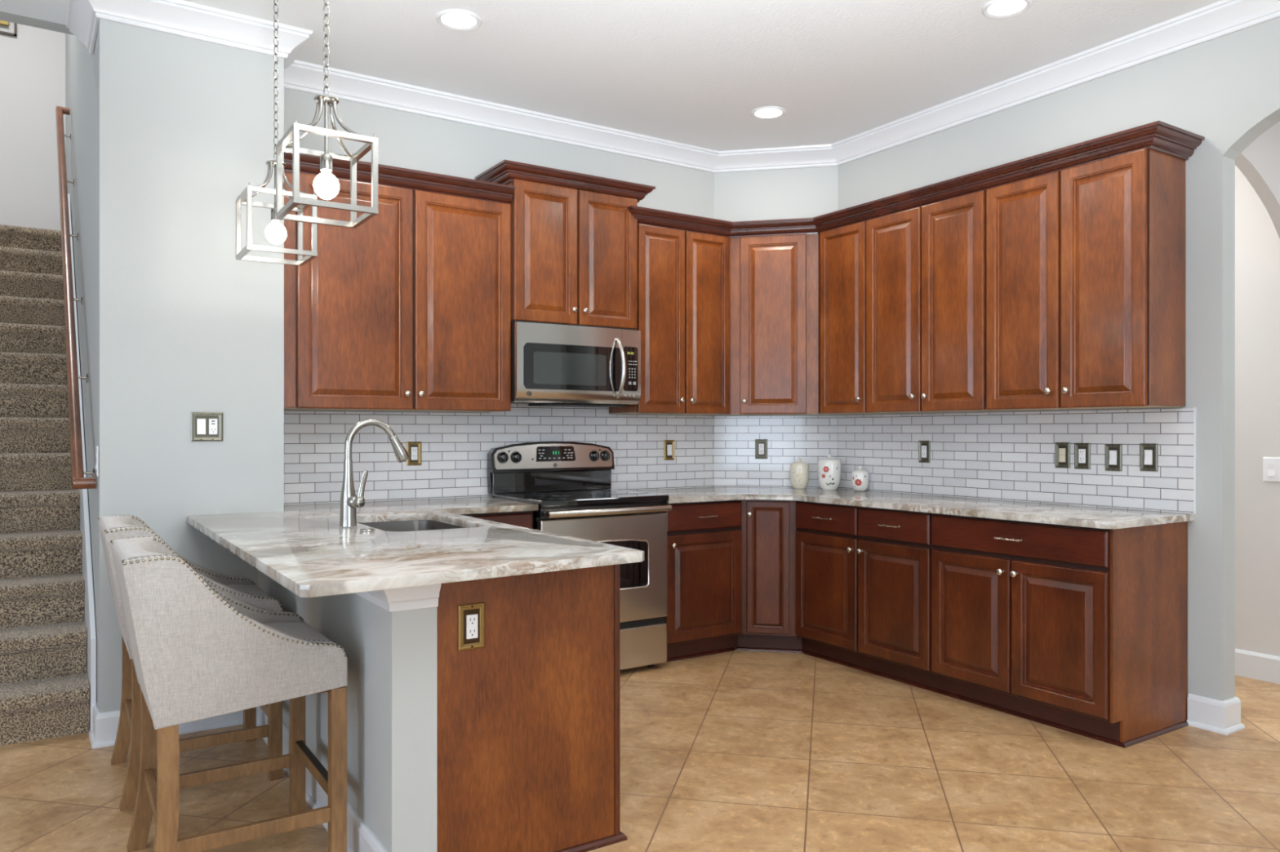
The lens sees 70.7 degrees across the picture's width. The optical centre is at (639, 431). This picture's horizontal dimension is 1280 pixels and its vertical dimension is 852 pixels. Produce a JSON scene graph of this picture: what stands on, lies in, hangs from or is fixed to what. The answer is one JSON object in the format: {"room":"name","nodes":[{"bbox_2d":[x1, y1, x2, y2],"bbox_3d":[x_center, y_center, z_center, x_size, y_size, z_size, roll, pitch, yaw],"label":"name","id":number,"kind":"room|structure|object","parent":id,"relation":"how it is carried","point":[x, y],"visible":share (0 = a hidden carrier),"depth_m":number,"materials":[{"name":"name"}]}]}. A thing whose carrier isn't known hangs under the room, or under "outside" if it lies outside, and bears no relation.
{"room":"kitchen","nodes":[
{"label":"kitchen","id":0,"kind":"room"},
{"bbox_2d":[0,22,65,231],"bbox_3d":[-6.581,-1.730,6.309,4.700,6.000,0.120,0,0,-33],"label":"wall","id":1,"kind":"structure","parent":0,"point":[33,61],"depth_m":7.31,"materials":[{"name":"white paint"}]},
{"bbox_2d":[0,20,16,36],"bbox_3d":[-5.202,-3.348,7.114,0.479,0.345,0.031,0,0,-33],"label":"wall art","id":2,"kind":"object","parent":1,"relation":"attached to","point":[2,22],"visible":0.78,"depth_m":7.21,"materials":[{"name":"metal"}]},
{"bbox_2d":[0,11,73,35],"bbox_3d":[-4.314,-3.255,2.833,4.449,2.950,0.099,0,0,-33],"label":"wall header","id":3,"kind":"structure","parent":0,"point":[4,16],"depth_m":3.93,"materials":[{"name":"grey paint"}]},
{"bbox_2d":[65,18,284,713],"bbox_3d":[-3.220,-1.730,5.826,0.770,6.000,4.767,0,0,-33],"label":"wall","id":4,"kind":"structure","parent":0,"point":[173,129],"depth_m":3.84,"materials":[{"name":"grey paint"}]},
{"bbox_2d":[55,106,96,489],"bbox_3d":[-3.179,-1.017,5.044,0.086,2.511,3.125,0,0,-34],"label":"stair handrail","id":5,"kind":"object","parent":4,"relation":"attached to","point":[78,481],"visible":1,"depth_m":4.50,"materials":[{"name":"brown wood"}]},
{"bbox_2d":[67,194,96,730],"bbox_3d":[-3.185,-0.213,5.112,0.019,2.967,3.201,0,0,-34],"label":"trim","id":6,"kind":"structure","parent":4,"relation":"attached to","point":[89,611],"depth_m":4.11,"materials":[{"name":"white paint"}]},
{"bbox_2d":[95,445,98,476],"bbox_3d":[-2.230,0.120,3.706,0.010,0.124,0.078,0,0,-33],"label":"light switch","id":7,"kind":"object","parent":4,"relation":"attached to","point":[97,446],"visible":1,"depth_m":3.68,"materials":[{"name":"white plastic"}]},
{"bbox_2d":[88,702,243,748],"bbox_3d":[-1.993,1.204,3.872,0.628,0.132,0.210,0,0,-33],"label":"baseboard","id":8,"kind":"structure","parent":4,"relation":"attached to","point":[104,725],"depth_m":3.71,"materials":[{"name":"white paint"}]},
{"bbox_2d":[191,412,222,441],"bbox_3d":[-1.852,-0.022,3.865,0.124,0.124,0.010,0,0,-33],"label":"light switch","id":9,"kind":"object","parent":4,"relation":"attached to","point":[205,426],"visible":1,"depth_m":3.87,"materials":[{"name":"grey metal"}]},
{"bbox_2d":[208,418,217,434],"bbox_3d":[-1.833,-0.022,3.878,0.033,0.067,0.004,0,0,-33],"label":"receptacle","id":10,"kind":"object","parent":9,"relation":"attached to","point":[212,422],"depth_m":3.88,"materials":[{"name":"white plastic"}]},
{"bbox_2d":[65,0,1279,173],"bbox_3d":[1.637,-1.726,1.341,4.091,0.108,8.908,0,0,-33],"label":"trim","id":11,"kind":"structure","parent":4,"relation":"attached to","point":[1222,18],"depth_m":4.51,"materials":[{"name":"white paint"}]},
{"bbox_2d":[257,568,436,851],"bbox_3d":[-1.123,0.828,3.234,0.126,0.884,1.868,0,0,-33],"label":"wall","id":12,"kind":"structure","parent":0,"point":[392,656],"depth_m":2.48,"materials":[{"name":"grey paint"}]},
{"bbox_2d":[256,706,387,851],"bbox_3d":[-1.180,1.204,3.181,0.028,0.132,1.834,0,0,-33],"label":"baseboard","id":13,"kind":"structure","parent":12,"relation":"attached to","point":[360,838],"depth_m":2.75,"materials":[{"name":"white paint"}]},
{"bbox_2d":[355,583,440,612],"bbox_3d":[-1.128,0.433,3.205,0.166,0.094,1.906,0,0,-33],"label":"trim","id":14,"kind":"structure","parent":12,"relation":"attached to","point":[424,596],"depth_m":2.44,"materials":[{"name":"white paint"}]},
{"bbox_2d":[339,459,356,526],"bbox_3d":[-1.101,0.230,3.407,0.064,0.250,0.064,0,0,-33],"label":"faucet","id":15,"kind":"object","parent":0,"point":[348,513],"depth_m":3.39,"materials":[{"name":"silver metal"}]},
{"bbox_2d":[284,88,714,505],"bbox_3d":[-0.565,-0.255,5.225,3.017,3.050,0.120,0,0,-33],"label":"wall","id":16,"kind":"structure","parent":0,"point":[408,140],"depth_m":4.92,"materials":[{"name":"grey paint"}]},
{"bbox_2d":[284,151,515,412],"bbox_3d":[-1.212,-0.686,4.504,1.134,1.158,0.376,0,0,-33],"label":"upper cabinet","id":17,"kind":"object","parent":16,"relation":"attached to","point":[407,308],"visible":0.97,"depth_m":4.39,"materials":[{"name":"brown wood"}]},
{"bbox_2d":[284,403,714,505],"bbox_3d":[-0.655,0.083,5.088,2.715,0.546,0.008,0,0,-33],"label":"tile backsplash","id":18,"kind":"structure","parent":16,"relation":"attached to","point":[455,447],"depth_m":4.88,"materials":[{"name":"white tile"}]},
{"bbox_2d":[406,441,421,465],"bbox_3d":[-1.183,0.114,4.733,0.078,0.124,0.008,0,0,-33],"label":"wall outlet","id":19,"kind":"object","parent":18,"relation":"attached to","point":[413,449],"visible":0.99,"depth_m":4.73,"materials":[{"name":"gold metal"}]},
{"bbox_2d":[411,447,417,460],"bbox_3d":[-1.183,0.114,4.732,0.033,0.067,0.004,0,0,-33],"label":"receptacle","id":20,"kind":"object","parent":19,"relation":"attached to","point":[414,450],"depth_m":4.73,"materials":[{"name":"white plastic"}]},
{"bbox_2d":[663,440,674,460],"bbox_3d":[0.184,0.114,5.626,0.078,0.124,0.010,0,0,-33],"label":"light switch","id":21,"kind":"object","parent":18,"relation":"attached to","point":[668,445],"visible":1,"depth_m":5.62,"materials":[{"name":"gold metal"}]},
{"bbox_2d":[474,160,655,328],"bbox_3d":[-0.408,-0.985,5.024,0.932,0.808,0.387,0,0,-33],"label":"upper cabinet","id":22,"kind":"object","parent":16,"relation":"attached to","point":[574,236],"visible":0.93,"depth_m":4.88,"materials":[{"name":"brown wood"}]},
{"bbox_2d":[511,320,640,407],"bbox_3d":[-0.396,-0.361,4.978,0.762,0.434,0.453,0,0,-33],"label":"microwave","id":23,"kind":"object","parent":22,"relation":"attached to","point":[553,364],"visible":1,"depth_m":4.82,"materials":[{"name":"silver metal"}]},
{"bbox_2d":[628,360,636,384],"bbox_3d":[-0.052,-0.329,5.017,0.082,0.130,0.001,0,0,-33],"label":"print","id":24,"kind":"object","parent":23,"relation":"attached to","point":[632,364],"depth_m":5.02,"materials":[{"name":"grey plastic"}]},
{"bbox_2d":[608,223,729,414],"bbox_3d":[0.192,-0.672,5.439,0.676,1.128,0.349,0,0,-33],"label":"upper cabinet","id":25,"kind":"object","parent":16,"relation":"attached to","point":[683,277],"visible":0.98,"depth_m":5.31,"materials":[{"name":"brown wood"}]},
{"bbox_2d":[0,0,1222,151],"bbox_3d":[-0.153,-1.880,0.225,8.800,0.200,9.300,0,0,-33],"label":"ceiling","id":26,"kind":"structure","parent":0,"point":[694,73],"depth_m":4.20,"materials":[{"name":"white paint"}]},
{"bbox_2d":[235,0,317,266],"bbox_3d":[-1.431,-1.233,3.550,0.253,1.098,0.253,0,0,-33],"label":"pendant light","id":27,"kind":"object","parent":26,"relation":"hanging from","point":[275,233],"visible":0.81,"depth_m":3.53,"materials":[{"name":"silver metal"}]},
{"bbox_2d":[271,166,280,222],"bbox_3d":[-1.431,-0.933,3.550,0.038,0.218,0.038,0,0,-33],"label":"socket","id":28,"kind":"object","parent":27,"relation":"attached to","point":[273,220],"depth_m":3.54,"materials":[{"name":"silver metal"}]},
{"bbox_2d":[275,0,377,228],"bbox_3d":[-0.995,-1.233,2.864,0.253,1.098,0.253,0,0,-33],"label":"pendant light","id":29,"kind":"object","parent":26,"relation":"hanging from","point":[326,185],"visible":1,"depth_m":2.85,"materials":[{"name":"silver metal"}]},
{"bbox_2d":[320,102,333,172],"bbox_3d":[-0.995,-0.933,2.864,0.038,0.218,0.038,0,0,-33],"label":"socket","id":30,"kind":"object","parent":29,"relation":"attached to","point":[326,159],"depth_m":2.86,"materials":[{"name":"silver metal"}]},
{"bbox_2d":[435,8,481,31],"bbox_3d":[-0.782,-1.775,3.899,0.196,0.008,0.196,0,0,-33],"label":"recessed light","id":31,"kind":"object","parent":26,"relation":"in","point":[457,20],"visible":1,"depth_m":3.90,"materials":[{"name":"white paint"}]},
{"bbox_2d":[751,106,786,119],"bbox_3d":[0.717,-1.775,5.035,0.196,0.008,0.196,0,0,-33],"label":"recessed light","id":32,"kind":"object","parent":26,"relation":"in","point":[769,113],"visible":1,"depth_m":5.04,"materials":[{"name":"white paint"}]},
{"bbox_2d":[982,0,1031,17],"bbox_3d":[1.534,-1.775,3.777,0.196,0.008,0.196,0,0,-33],"label":"recessed light","id":33,"kind":"object","parent":26,"relation":"in","point":[993,8],"visible":1,"depth_m":3.79,"materials":[{"name":"white paint"}]},
{"bbox_2d":[0,649,1279,851],"bbox_3d":[1.270,1.320,1.155,12.200,0.100,9.300,0,0,-33],"label":"floor","id":34,"kind":"structure","parent":0,"point":[737,750],"depth_m":3.28,"materials":[{"name":"tile"}]},
{"bbox_2d":[0,224,89,746],"bbox_3d":[-4.007,-0.078,5.312,1.174,2.695,4.362,0,0,-33],"label":"staircase","id":35,"kind":"structure","parent":34,"relation":"on","point":[44,684],"depth_m":4.52,"materials":[{"name":"carpet"}]},
{"bbox_2d":[97,515,282,811],"bbox_3d":[-1.691,0.796,3.380,0.561,0.948,0.554,0,0,-33],"label":"counter stool","id":36,"kind":"object","parent":34,"relation":"on","point":[115,527],"visible":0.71,"depth_m":3.27,"materials":[{"name":"beige fabric"}]},
{"bbox_2d":[110,536,347,851],"bbox_3d":[-1.222,0.796,2.662,0.561,0.948,0.554,0,0,-33],"label":"counter stool","id":37,"kind":"object","parent":34,"relation":"on","point":[199,651],"visible":1,"depth_m":2.44,"materials":[{"name":"beige fabric"}]},
{"bbox_2d":[460,511,533,528],"bbox_3d":[-0.904,0.828,4.563,0.526,0.884,0.608,0,0,-33],"label":"base cabinet","id":38,"kind":"object","parent":34,"relation":"on","point":[524,518],"visible":0.03,"depth_m":4.39,"materials":[{"name":"brown wood"}]},
{"bbox_2d":[436,564,627,851],"bbox_3d":[-0.731,0.828,3.309,0.612,0.884,1.594,0,0,-33],"label":"base cabinet","id":39,"kind":"object","parent":34,"relation":"on","point":[528,720],"visible":0.55,"depth_m":2.65,"materials":[{"name":"brown wood"}]},
{"bbox_2d":[186,497,644,597],"bbox_3d":[-0.816,0.371,3.525,1.518,0.030,2.448,0,0,-33],"label":"countertop","id":40,"kind":"structure","parent":39,"relation":"on","point":[304,548],"depth_m":2.80,"materials":[{"name":"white stone"}]},
{"bbox_2d":[360,528,375,531],"bbox_3d":[-0.981,0.352,3.250,0.052,0.007,0.052,0,0,-33],"label":"switch","id":41,"kind":"object","parent":40,"relation":"on","point":[362,529],"visible":1,"depth_m":3.23,"materials":[{"name":"silver metal"}]},
{"bbox_2d":[339,418,409,526],"bbox_3d":[-1.005,0.152,3.447,0.268,0.405,0.101,0,0,-33],"label":"kitchen faucet","id":42,"kind":"object","parent":40,"relation":"on","point":[349,501],"visible":1,"depth_m":3.39,"materials":[{"name":"silver metal"}]},
{"bbox_2d":[360,520,464,531],"bbox_3d":[-0.906,0.478,3.583,0.409,0.184,0.699,0,0,-33],"label":"sink","id":43,"kind":"object","parent":40,"relation":"in","point":[415,525],"visible":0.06,"depth_m":3.89,"materials":[{"name":"silver metal"}]},
{"bbox_2d":[457,602,484,651],"bbox_3d":[-0.473,0.548,2.541,0.080,0.128,0.008,0,0,-33],"label":"wall outlet","id":44,"kind":"object","parent":39,"relation":"attached to","point":[471,617],"visible":1,"depth_m":2.54,"materials":[{"name":"gold metal"}]},
{"bbox_2d":[466,613,477,639],"bbox_3d":[-0.472,0.548,2.541,0.033,0.067,0.004,0,0,-33],"label":"receptacle","id":45,"kind":"object","parent":44,"relation":"attached to","point":[471,619],"depth_m":2.54,"materials":[{"name":"white plastic"}]},
{"bbox_2d":[486,441,671,670],"bbox_3d":[-0.324,0.662,4.868,0.776,1.216,0.712,0,0,-33],"label":"stove","id":46,"kind":"object","parent":34,"relation":"on","point":[633,520],"visible":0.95,"depth_m":4.78,"materials":[{"name":"silver metal"}]},
{"bbox_2d":[497,451,508,463],"bbox_3d":[-0.747,0.140,4.921,0.065,0.064,0.012,0,0,-33],"label":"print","id":47,"kind":"object","parent":46,"relation":"attached to","point":[500,455],"depth_m":4.91},
{"bbox_2d":[511,451,521,462],"bbox_3d":[-0.680,0.140,4.965,0.065,0.064,0.012,0,0,-33],"label":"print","id":48,"kind":"object","parent":46,"relation":"attached to","point":[514,455],"depth_m":4.95},
{"bbox_2d":[537,448,573,458],"bbox_3d":[-0.474,0.125,5.103,0.219,0.050,0.008,0,0,-33],"label":"print","id":49,"kind":"object","parent":46,"relation":"attached to","point":[542,453],"depth_m":5.10,"materials":[{"name":"grey plastic"}]},
{"bbox_2d":[492,488,668,507],"bbox_3d":[-0.324,0.354,4.868,0.762,0.032,0.590,0,0,-33],"label":"cooktop","id":50,"kind":"object","parent":46,"relation":"in","point":[556,498],"depth_m":4.74,"materials":[{"name":"black glass"}]},
{"bbox_2d":[660,499,741,663],"bbox_3d":[0.208,0.828,5.269,0.550,0.884,0.644,0,0,-33],"label":"base cabinet","id":51,"kind":"object","parent":34,"relation":"on","point":[703,618],"visible":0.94,"depth_m":5.03,"materials":[{"name":"brown wood"}]},
{"bbox_2d":[733,499,805,653],"bbox_3d":[0.820,0.828,5.574,0.820,0.884,0.803,0,0,-33],"label":"base cabinet","id":52,"kind":"object","parent":34,"relation":"on","point":[768,527],"visible":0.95,"depth_m":5.16,"materials":[{"name":"brown wood"}]},
{"bbox_2d":[627,487,1194,529],"bbox_3d":[1.100,0.371,4.651,1.366,0.030,2.662,0,0,-33],"label":"countertop","id":53,"kind":"structure","parent":52,"relation":"on","point":[1038,513],"depth_m":4.45,"materials":[{"name":"grey stone"}]},
{"bbox_2d":[790,457,808,488],"bbox_3d":[1.001,0.259,5.669,0.116,0.192,0.116,0,0,-33],"label":"canister","id":54,"kind":"object","parent":53,"relation":"on","point":[799,474],"visible":1,"depth_m":5.62,"materials":[{"name":"beige ceramic"}]},
{"bbox_2d":[817,453,840,489],"bbox_3d":[1.168,0.246,5.569,0.142,0.218,0.142,0,0,-33],"label":"canister","id":55,"kind":"object","parent":53,"relation":"on","point":[828,468],"visible":1,"depth_m":5.51,"materials":[{"name":"white ceramic"}]},
{"bbox_2d":[851,465,868,491],"bbox_3d":[1.326,0.279,5.445,0.105,0.152,0.104,0,0,-33],"label":"canister","id":56,"kind":"object","parent":53,"relation":"on","point":[860,477],"visible":1,"depth_m":5.41,"materials":[{"name":"white ceramic"}]},
{"bbox_2d":[795,501,942,693],"bbox_3d":[1.371,0.828,4.890,0.644,0.884,0.944,0,0,-33],"label":"base cabinet","id":57,"kind":"object","parent":34,"relation":"on","point":[864,574],"visible":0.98,"depth_m":4.68,"materials":[{"name":"brown wood"}]},
{"bbox_2d":[931,513,1188,747],"bbox_3d":[1.877,0.828,4.117,0.644,0.884,0.900,0,0,-33],"label":"base cabinet","id":58,"kind":"object","parent":34,"relation":"on","point":[1079,630],"visible":0.98,"depth_m":3.84,"materials":[{"name":"brown wood"}]},
{"bbox_2d":[714,165,837,488],"bbox_3d":[0.878,-0.255,5.833,0.809,3.050,0.156,0,0,12],"label":"wall","id":59,"kind":"structure","parent":0,"point":[810,192],"depth_m":5.76,"materials":[{"name":"grey paint"}]},
{"bbox_2d":[714,415,837,488],"bbox_3d":[0.862,0.127,5.753,0.780,0.458,0.008,0,0,12],"label":"tile backsplash","id":60,"kind":"structure","parent":59,"relation":"attached to","point":[810,438],"depth_m":5.75,"materials":[{"name":"white tile"}]},
{"bbox_2d":[755,439,767,458],"bbox_3d":[0.774,0.110,5.760,0.078,0.124,0.008,0,0,12],"label":"wall outlet","id":61,"kind":"object","parent":60,"relation":"attached to","point":[761,445],"visible":1,"depth_m":5.76,"materials":[{"name":"grey metal"}]},
{"bbox_2d":[758,444,764,454],"bbox_3d":[0.774,0.110,5.760,0.033,0.067,0.004,0,0,12],"label":"receptacle","id":62,"kind":"object","parent":61,"relation":"attached to","point":[761,446],"depth_m":5.76,"materials":[{"name":"white plastic"}]},
{"bbox_2d":[837,17,1279,701],"bbox_3d":[3.603,-0.255,2.173,0.110,3.050,8.450,0,0,-33],"label":"wall","id":63,"kind":"structure","parent":0,"point":[1224,91],"depth_m":3.89,"materials":[{"name":"grey paint"}]},
{"bbox_2d":[705,233,845,415],"bbox_3d":[0.831,-0.672,5.586,0.956,1.128,0.355,0,0,13],"label":"upper cabinet","id":64,"kind":"object","parent":63,"relation":"attached to","point":[774,279],"visible":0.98,"depth_m":5.44,"materials":[{"name":"brown wood"}]},
{"bbox_2d":[818,221,898,414],"bbox_3d":[1.277,-0.672,5.309,0.349,1.128,0.382,0,0,-33],"label":"upper cabinet","id":65,"kind":"object","parent":63,"relation":"attached to","point":[842,250],"visible":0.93,"depth_m":5.22,"materials":[{"name":"brown wood"}]},
{"bbox_2d":[626,120,1204,238],"bbox_3d":[1.196,-1.224,4.787,3.050,0.083,0.902,0,0,33],"label":"crown molding","id":66,"kind":"structure","parent":63,"relation":"attached to","point":[1159,136],"depth_m":4.52,"materials":[{"name":"brown wood"}]},
{"bbox_2d":[866,190,1011,413],"bbox_3d":[1.595,-0.672,4.823,0.349,1.128,0.776,0,0,-33],"label":"upper cabinet","id":67,"kind":"object","parent":63,"relation":"attached to","point":[926,265],"visible":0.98,"depth_m":4.70,"materials":[{"name":"brown wood"}]},
{"bbox_2d":[837,407,1196,514],"bbox_3d":[1.822,0.125,4.786,0.010,0.462,2.118,0,0,-33],"label":"tile backsplash","id":68,"kind":"structure","parent":63,"relation":"attached to","point":[1010,456],"depth_m":4.57,"materials":[{"name":"white tile"}]},
{"bbox_2d":[918,440,930,462],"bbox_3d":[1.605,0.112,5.102,0.008,0.124,0.078,0,0,-33],"label":"wall outlet","id":69,"kind":"object","parent":68,"relation":"attached to","point":[924,446],"visible":1,"depth_m":5.10,"materials":[{"name":"grey metal"}]},
{"bbox_2d":[921,445,926,457],"bbox_3d":[1.605,0.112,5.102,0.004,0.067,0.033,0,0,-33],"label":"receptacle","id":70,"kind":"object","parent":69,"relation":"attached to","point":[923,447],"depth_m":5.10,"materials":[{"name":"white plastic"}]},
{"bbox_2d":[1054,442,1070,468],"bbox_3d":[2.061,0.114,4.406,0.008,0.124,0.078,0,0,-33],"label":"light switch","id":71,"kind":"object","parent":68,"relation":"attached to","point":[1062,450],"visible":1,"depth_m":4.40,"materials":[{"name":"grey metal"}]},
{"bbox_2d":[1074,443,1090,469],"bbox_3d":[2.116,0.116,4.322,0.008,0.124,0.078,0,0,-33],"label":"wall outlet","id":72,"kind":"object","parent":68,"relation":"attached to","point":[1082,451],"visible":1,"depth_m":4.32,"materials":[{"name":"grey metal"}]},
{"bbox_2d":[1078,448,1085,462],"bbox_3d":[2.115,0.116,4.321,0.004,0.067,0.033,0,0,-33],"label":"receptacle","id":73,"kind":"object","parent":72,"relation":"attached to","point":[1082,452],"depth_m":4.32,"materials":[{"name":"white plastic"}]},
{"bbox_2d":[1105,444,1122,471],"bbox_3d":[2.198,0.120,4.195,0.010,0.124,0.078,0,0,-33],"label":"light switch","id":74,"kind":"object","parent":68,"relation":"attached to","point":[1113,452],"visible":1,"depth_m":4.19,"materials":[{"name":"grey metal"}]},
{"bbox_2d":[1139,443,1158,471],"bbox_3d":[2.286,0.115,4.060,0.010,0.124,0.078,0,0,-33],"label":"light switch","id":75,"kind":"object","parent":68,"relation":"attached to","point":[1148,453],"visible":1,"depth_m":4.06,"materials":[{"name":"grey metal"}]},
{"bbox_2d":[986,148,1186,410],"bbox_3d":[2.022,-0.672,4.170,0.349,1.128,0.780,0,0,-33],"label":"upper cabinet","id":76,"kind":"object","parent":63,"relation":"attached to","point":[1086,264],"visible":0.99,"depth_m":3.98,"materials":[{"name":"brown wood"}]},
{"bbox_2d":[1186,693,1244,735],"bbox_3d":[2.167,1.204,4.369,0.166,0.132,1.303,0,0,-33],"label":"baseboard","id":77,"kind":"structure","parent":63,"relation":"attached to","point":[1224,717],"depth_m":3.85,"materials":[{"name":"white paint"}]},
{"bbox_2d":[1235,165,1279,657],"bbox_3d":[4.250,-0.255,3.103,0.120,3.050,9.300,0,0,-33],"label":"wall","id":78,"kind":"structure","parent":0,"point":[1257,241],"depth_m":4.65,"materials":[{"name":"white paint"}]},
{"bbox_2d":[1235,648,1279,684],"bbox_3d":[4.193,1.202,3.066,0.016,0.135,9.100,0,0,-33],"label":"baseboard","id":79,"kind":"structure","parent":78,"relation":"attached to","point":[1250,664],"depth_m":4.63,"materials":[{"name":"white paint"}]},
{"bbox_2d":[1262,457,1279,482],"bbox_3d":[3.204,0.192,4.581,0.010,0.124,0.078,0,0,-33],"label":"light switch","id":80,"kind":"object","parent":78,"relation":"attached to","point":[1271,465],"visible":1,"depth_m":4.58,"materials":[{"name":"white plastic"}]},
{"bbox_2d":[1235,121,1279,239],"bbox_3d":[2.888,-0.255,4.220,0.934,3.048,0.060,0,0,-33],"label":"wall","id":81,"kind":"structure","parent":0,"point":[1260,162],"depth_m":4.22,"materials":[{"name":"white paint"}]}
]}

